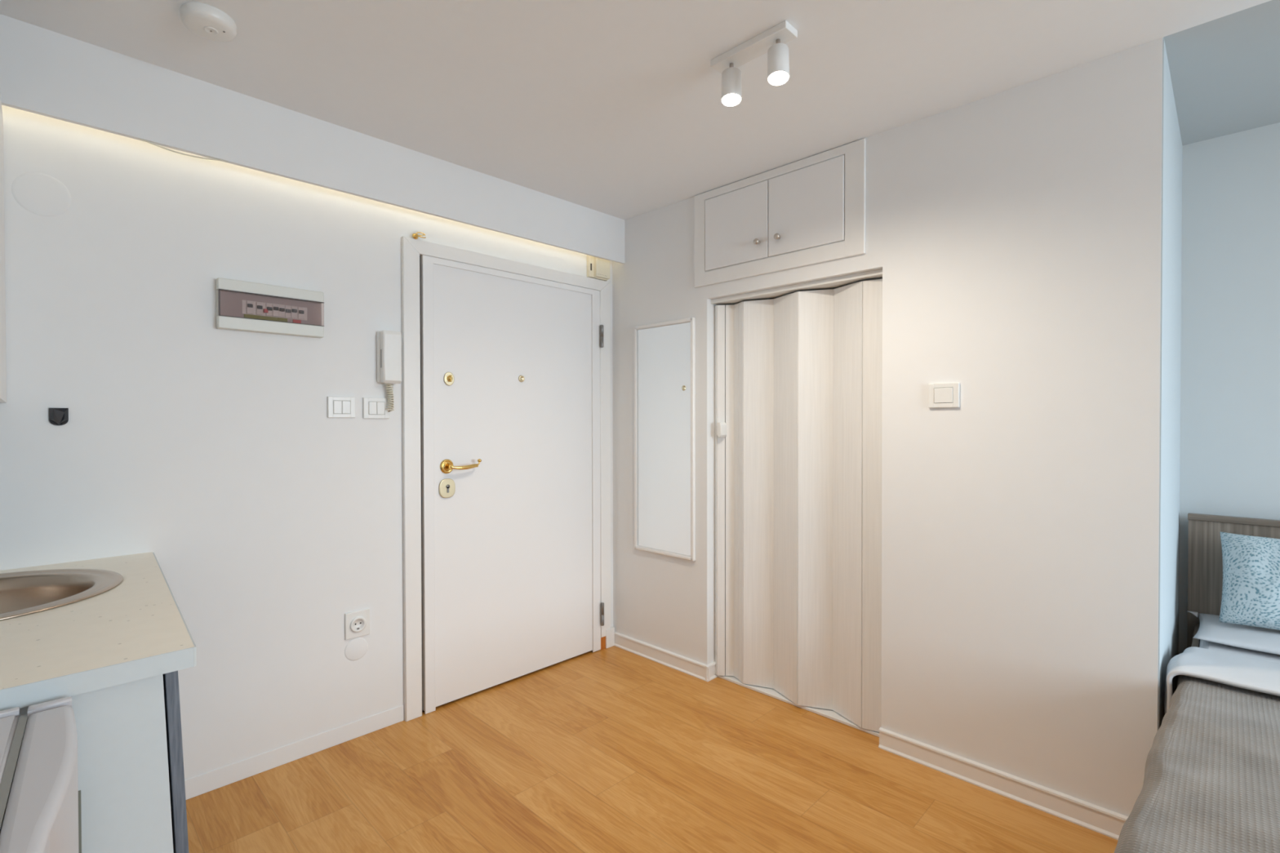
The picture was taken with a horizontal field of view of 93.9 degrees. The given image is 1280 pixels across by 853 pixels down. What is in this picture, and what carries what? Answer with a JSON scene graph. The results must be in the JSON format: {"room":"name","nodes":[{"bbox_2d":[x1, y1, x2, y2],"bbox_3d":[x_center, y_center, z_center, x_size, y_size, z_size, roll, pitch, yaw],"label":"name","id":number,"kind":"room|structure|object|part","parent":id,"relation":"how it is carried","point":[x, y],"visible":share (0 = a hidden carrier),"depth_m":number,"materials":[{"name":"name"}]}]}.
{"room":"studio apartment","nodes":[
{"label":"studio apartment","id":0,"kind":"room"},
{"bbox_2d":[0,105,613,780],"bbox_3d":[-0.798,0.053,2.791,0.160,2.339,3.820,0,1,45],"label":"wall","id":1,"kind":"structure","parent":0,"point":[268,519],"depth_m":2.03,"materials":[{"name":"white paint"}]},
{"bbox_2d":[11,172,71,216],"bbox_3d":[-1.726,-0.670,1.727,0.002,0.123,0.123,0,1,45],"label":"junction cover","id":2,"kind":"object","parent":1,"relation":"attached to","point":[42,194],"visible":1,"depth_m":1.73,"materials":[{"name":"white paint"}]},
{"bbox_2d":[48,408,68,425],"bbox_3d":[-1.698,-0.029,1.748,0.019,0.052,0.041,0,1,45],"label":"wall hook","id":3,"kind":"object","parent":1,"relation":"attached to","point":[57,416],"visible":1,"depth_m":1.75,"materials":[{"name":"black plastic"}]},
{"bbox_2d":[216,277,324,337],"bbox_3d":[-1.308,-0.416,2.130,0.036,0.169,0.329,0,1,45],"label":"box","id":4,"kind":"object","parent":1,"relation":"attached to","point":[241,305],"visible":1,"depth_m":2.11,"materials":[{"name":"grey plastic"}]},
{"bbox_3d":[-1.311,-0.418,2.133,0.004,0.088,0.321,0,1,45],"label":"plate","id":5,"kind":"part","parent":4,"relation":"part of","materials":[{"name":"grey plastic"}]},
{"bbox_2d":[184,704,404,799],"bbox_3d":[-1.489,1.199,1.982,0.004,0.066,1.438,0,1,45],"label":"baseboard","id":6,"kind":"structure","parent":1,"relation":"attached to","point":[200,784],"depth_m":2.19,"materials":[{"name":"white paint"}]},
{"bbox_2d":[327,396,355,417],"bbox_3d":[-1.151,-0.074,2.309,0.012,0.081,0.100,0,1,45],"label":"light switch","id":7,"kind":"object","parent":1,"relation":"attached to","point":[337,406],"visible":1,"depth_m":2.30,"materials":[{"name":"white plastic"}]},
{"bbox_2d":[344,637,368,660],"bbox_3d":[-1.118,0.878,2.358,0.003,0.089,0.089,0,1,45],"label":"junction cover","id":8,"kind":"object","parent":1,"relation":"attached to","point":[357,647],"visible":1,"depth_m":2.36,"materials":[{"name":"white paint"}]},
{"bbox_2d":[344,608,369,639],"bbox_3d":[-1.111,0.779,2.355,0.015,0.104,0.094,0,1,45],"label":"wall socket","id":9,"kind":"object","parent":1,"relation":"attached to","point":[357,624],"visible":1,"depth_m":2.35,"materials":[{"name":"white plastic"}]},
{"bbox_2d":[363,397,389,418],"bbox_3d":[-1.059,-0.073,2.403,0.012,0.083,0.102,0,1,45],"label":"light switch","id":10,"kind":"object","parent":1,"relation":"attached to","point":[373,407],"visible":1,"depth_m":2.40,"materials":[{"name":"white plastic"}]},
{"bbox_2d":[376,329,401,412],"bbox_3d":[-1.012,-0.221,2.417,0.056,0.326,0.083,0,1,45],"label":"handset","id":11,"kind":"object","parent":1,"relation":"attached to","point":[388,342],"visible":1,"depth_m":2.40,"materials":[{"name":"white plastic"}]},
{"bbox_3d":[-1.014,-0.120,2.424,0.028,0.123,0.041,0,1,45],"label":"coiled cord","id":12,"kind":"part","parent":11,"relation":"part of","materials":[{"name":"white plastic"}]},
{"bbox_2d":[401,235,614,721],"bbox_3d":[-0.594,0.216,2.926,0.203,2.010,1.179,0,1,45],"label":"door","id":13,"kind":"structure","parent":1,"relation":"in","point":[506,363],"depth_m":2.80,"materials":[{"name":"white paint"}]},
{"bbox_2d":[412,231,426,239],"bbox_3d":[-0.920,-0.797,2.497,0.030,0.031,0.050,0,1,45],"label":"brass hook","id":14,"kind":"object","parent":13,"relation":"attached to","point":[415,236],"visible":1,"depth_m":2.49,"materials":[{"name":"gold metal"}]},
{"bbox_3d":[-0.827,-0.209,2.605,0.020,0.029,0.024,0,1,45],"label":"turn knob","id":15,"kind":"part","parent":13,"relation":"part of","materials":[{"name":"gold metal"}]},
{"bbox_3d":[-0.784,0.174,2.631,0.061,0.064,0.174,0,1,45],"label":"lever handle","id":16,"kind":"part","parent":13,"relation":"part of","materials":[{"name":"gold metal"}]},
{"bbox_3d":[-0.630,1.219,2.958,0.120,0.004,1.016,0,1,45],"label":"sill","id":17,"kind":"part","parent":13,"relation":"part of","materials":[{"name":"white wood"}]},
{"bbox_2d":[586,254,609,280],"bbox_3d":[-0.222,-0.864,3.221,0.047,0.137,0.132,0,1,45],"label":"door chime","id":18,"kind":"object","parent":1,"relation":"attached to","point":[597,268],"visible":0.88,"depth_m":3.19,"materials":[{"name":"beige plastic"}]},
{"bbox_2d":[0,0,1271,220],"bbox_3d":[1.024,-1.151,0.983,5.280,0.100,3.820,0,1,45],"label":"ceiling","id":19,"kind":"structure","parent":0,"point":[614,108],"depth_m":1.83,"materials":[{"name":"paint"}]},
{"bbox_2d":[179,1,236,41],"bbox_3d":[-1.164,-1.085,1.615,0.124,0.037,0.124,0,1,45],"label":"smoke detector","id":20,"kind":"object","parent":19,"relation":"attached to","point":[209,22],"visible":1,"depth_m":1.59,"materials":[{"name":"white plastic"}]},
{"bbox_2d":[0,13,624,263],"bbox_3d":[-1.012,-0.994,2.322,0.018,0.235,2.630,0,1,45],"label":"ceiling beam","id":21,"kind":"structure","parent":19,"relation":"attached to","point":[44,72],"depth_m":2.03,"materials":[{"name":"white paint"}]},
{"bbox_2d":[137,137,226,161],"bbox_3d":[-1.004,-0.916,2.336,0.018,0.107,2.540,0,1,45],"label":"led strip","id":22,"kind":"object","parent":21,"relation":"attached to","point":[137,138],"visible":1,"depth_m":1.88,"materials":[{"name":"white plastic"}]},
{"bbox_2d":[710,20,797,106],"bbox_3d":[0.323,-1.036,1.737,0.259,0.142,0.074,0,1,45],"label":"ceiling spotlight","id":23,"kind":"object","parent":19,"relation":"attached to","point":[772,42],"visible":1,"depth_m":1.71,"materials":[{"name":"white metal"}]},
{"bbox_3d":[0.327,-1.097,1.741,0.259,0.020,0.063,0,1,45],"label":"ceiling plate","id":24,"kind":"part","parent":23,"relation":"part of","materials":[{"name":"white metal"}]},
{"bbox_2d":[186,645,1118,852],"bbox_3d":[1.028,1.288,1.008,5.280,0.100,3.820,0,1,45],"label":"floor","id":25,"kind":"structure","parent":0,"point":[613,749],"depth_m":2.03,"materials":[{"name":"brown wood"}]},
{"bbox_2d":[0,696,81,852],"bbox_3d":[-0.882,0.842,0.663,0.504,0.806,0.407,0,1,45],"label":"washing machine","id":26,"kind":"object","parent":25,"relation":"on","point":[40,796],"visible":1,"depth_m":0.77,"materials":[{"name":"white metal"}]},
{"bbox_2d":[19,671,188,852],"bbox_3d":[-1.407,0.841,1.292,1.077,0.796,0.571,0,1,45],"label":"base cabinet","id":27,"kind":"object","parent":25,"relation":"on","point":[131,774],"visible":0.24,"depth_m":1.05,"materials":[{"name":"white laminate"}]},
{"bbox_2d":[0,551,196,711],"bbox_3d":[-1.387,0.424,1.305,1.091,0.036,0.629,0,1,45],"label":"countertop","id":28,"kind":"structure","parent":27,"relation":"on","point":[135,629],"depth_m":1.14,"materials":[{"name":"laminate"}]},
{"bbox_2d":[0,568,123,620],"bbox_3d":[-1.575,0.487,1.400,0.556,0.174,0.556,0,1,45],"label":"sink","id":29,"kind":"object","parent":28,"relation":"in","point":[29,592],"visible":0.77,"depth_m":1.60,"materials":[{"name":"metal"}]},
{"bbox_3d":[-1.032,0.791,1.289,0.536,0.694,0.046,0,1,45],"label":"cabinet door","id":30,"kind":"part","parent":27,"relation":"part of","materials":[{"name":"grey laminate"}]},
{"bbox_2d":[1186,512,1279,663],"bbox_3d":[1.802,0.792,1.266,1.026,0.884,2.028,0,1,45],"label":"bed","id":31,"kind":"object","parent":25,"relation":"on","point":[1205,560],"visible":0.24,"depth_m":2.28,"materials":[{"name":"grey-brown wood"},{"name":"grey woven fabric"},{"name":"white cotton"}]},
{"bbox_3d":[1.459,0.900,1.603,0.018,0.262,1.979,0,1,45],"label":"rail","id":32,"kind":"part","parent":31,"relation":"part of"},
{"bbox_2d":[1114,675,1279,852],"bbox_3d":[1.488,0.835,1.013,1.003,0.256,1.336,0,1,45],"label":"blanket","id":33,"kind":"object","parent":31,"relation":"on","point":[1211,784],"visible":0.94,"depth_m":1.21,"materials":[{"name":"beige fabric"}]},
{"bbox_2d":[1164,646,1279,714],"bbox_3d":[1.979,0.767,1.508,0.979,0.158,0.426,0,1,45],"label":"sheet","id":34,"kind":"object","parent":31,"relation":"on","point":[1234,670],"visible":0.98,"depth_m":1.72,"materials":[{"name":"white fabric"}]},
{"bbox_2d":[1187,611,1279,654],"bbox_3d":[2.203,0.716,1.979,0.589,0.042,0.382,0,1,45],"label":"pillow","id":35,"kind":"object","parent":31,"relation":"on","point":[1251,637],"visible":0.84,"depth_m":2.02,"materials":[{"name":"white fabric"}]},
{"bbox_2d":[1218,531,1279,630],"bbox_3d":[2.225,0.538,2.006,0.406,0.295,0.197,0,1,45],"label":"cushion","id":36,"kind":"object","parent":35,"relation":"on","point":[1251,589],"visible":1,"depth_m":2.06,"materials":[{"name":"blue fabric"}]},
{"bbox_3d":[2.501,0.353,1.972,1.026,0.022,0.034,0,1,45],"label":"rail","id":37,"kind":"part","parent":31,"relation":"part of","materials":[{"name":"wood"}]},
{"bbox_3d":[1.808,0.872,1.260,0.958,0.245,1.971,0,1,45],"label":"mattress","id":38,"kind":"part","parent":31,"relation":"part of","materials":[{"name":"white fabric"}]},
{"bbox_2d":[612,37,1162,817],"bbox_3d":[1.003,0.050,2.864,2.305,2.339,0.950,0,1,45],"label":"wall","id":39,"kind":"structure","parent":0,"point":[1014,234],"depth_m":1.98,"materials":[{"name":"white paint"}]},
{"bbox_2d":[633,317,695,560],"bbox_3d":[0.119,0.062,3.053,0.411,1.187,0.020,0,1,45],"label":"wall mirror","id":40,"kind":"object","parent":39,"relation":"attached to","point":[664,352],"visible":1,"depth_m":3.04,"materials":[{"name":"white mirror"}]},
{"bbox_2d":[613,631,717,681],"bbox_3d":[0.119,1.181,3.128,0.672,0.073,0.101,0,1,45],"label":"baseboard","id":41,"kind":"structure","parent":39,"relation":"attached to","point":[707,673],"depth_m":3.05,"materials":[{"name":"white paint"}]},
{"bbox_2d":[693,137,866,288],"bbox_3d":[0.556,-0.892,2.594,0.847,0.443,0.044,0,1,45],"label":"upper cabinet","id":42,"kind":"object","parent":39,"relation":"attached to","point":[809,211],"visible":1,"depth_m":2.55,"materials":[{"name":"white paint"}]},
{"bbox_3d":[0.436,-0.908,2.732,0.345,0.335,0.012,0,1,45],"label":"door","id":43,"kind":"part","parent":42,"relation":"part of","materials":[{"name":"white paint"}]},
{"bbox_3d":[0.514,-0.811,2.627,0.026,0.026,0.030,0,1,45],"label":"knob","id":44,"kind":"part","parent":42,"relation":"part of","materials":[{"name":"silver metal"}]},
{"bbox_3d":[0.588,-0.810,2.555,0.026,0.026,0.030,0,1,45],"label":"knob","id":45,"kind":"part","parent":42,"relation":"part of","materials":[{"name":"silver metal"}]},
{"bbox_3d":[0.685,-0.906,2.487,0.345,0.335,0.012,0,1,45],"label":"door","id":46,"kind":"part","parent":42,"relation":"part of","materials":[{"name":"white paint"}]},
{"bbox_2d":[711,268,882,737],"bbox_3d":[0.683,0.306,2.637,0.842,1.832,0.135,0,1,45],"label":"door","id":47,"kind":"structure","parent":39,"relation":"in","point":[802,428],"depth_m":2.58,"materials":[{"name":"white plastic"}]},
{"bbox_3d":[0.391,0.016,2.859,0.026,0.072,0.046,0,1,45],"label":"pull handle","id":48,"kind":"part","parent":47,"relation":"part of","materials":[{"name":"white plastic"}]},
{"bbox_2d":[928,382,959,408],"bbox_3d":[1.074,-0.110,2.116,0.101,0.087,0.012,0,1,45],"label":"light switch","id":49,"kind":"object","parent":39,"relation":"attached to","point":[941,395],"visible":1,"depth_m":2.11,"materials":[{"name":"white plastic"}]},
{"bbox_2d":[878,727,1128,839],"bbox_3d":[1.201,1.191,2.004,0.803,0.073,0.016,0,1,45],"label":"baseboard","id":50,"kind":"structure","parent":39,"relation":"attached to","point":[1100,820],"depth_m":1.98,"materials":[{"name":"white paint"}]},
{"bbox_2d":[1157,37,1182,730],"bbox_3d":[1.826,0.056,2.055,0.003,2.339,0.947,0,1,45],"label":"wall","id":51,"kind":"structure","parent":0,"point":[1171,143],"depth_m":1.94,"materials":[{"name":"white paint"}]},
{"bbox_2d":[1163,0,1279,145],"bbox_3d":[2.868,-1.155,1.097,2.813,0.100,1.070,0,1,45],"label":"ceiling","id":52,"kind":"structure","parent":0,"point":[1224,71],"depth_m":1.89,"materials":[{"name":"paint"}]},
{"bbox_2d":[1178,122,1279,653],"bbox_3d":[2.338,0.053,2.299,5.000,2.339,0.120,0,1,45],"label":"wall","id":53,"kind":"structure","parent":0,"point":[1229,465],"depth_m":2.29,"materials":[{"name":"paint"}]},
{"bbox_3d":[-0.258,0.084,-0.337,5.000,2.339,0.120,0,1,45],"label":"wall","id":54,"kind":"structure","parent":0,"visible":0},
{"bbox_2d":[0,91,6,402],"bbox_3d":[-1.514,-0.457,1.196,1.048,0.795,0.312,0,1,45],"label":"upper cabinet","id":55,"kind":"object","parent":54,"relation":"attached to","point":[2,295],"visible":1,"depth_m":1.53,"materials":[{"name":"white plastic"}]}
]}

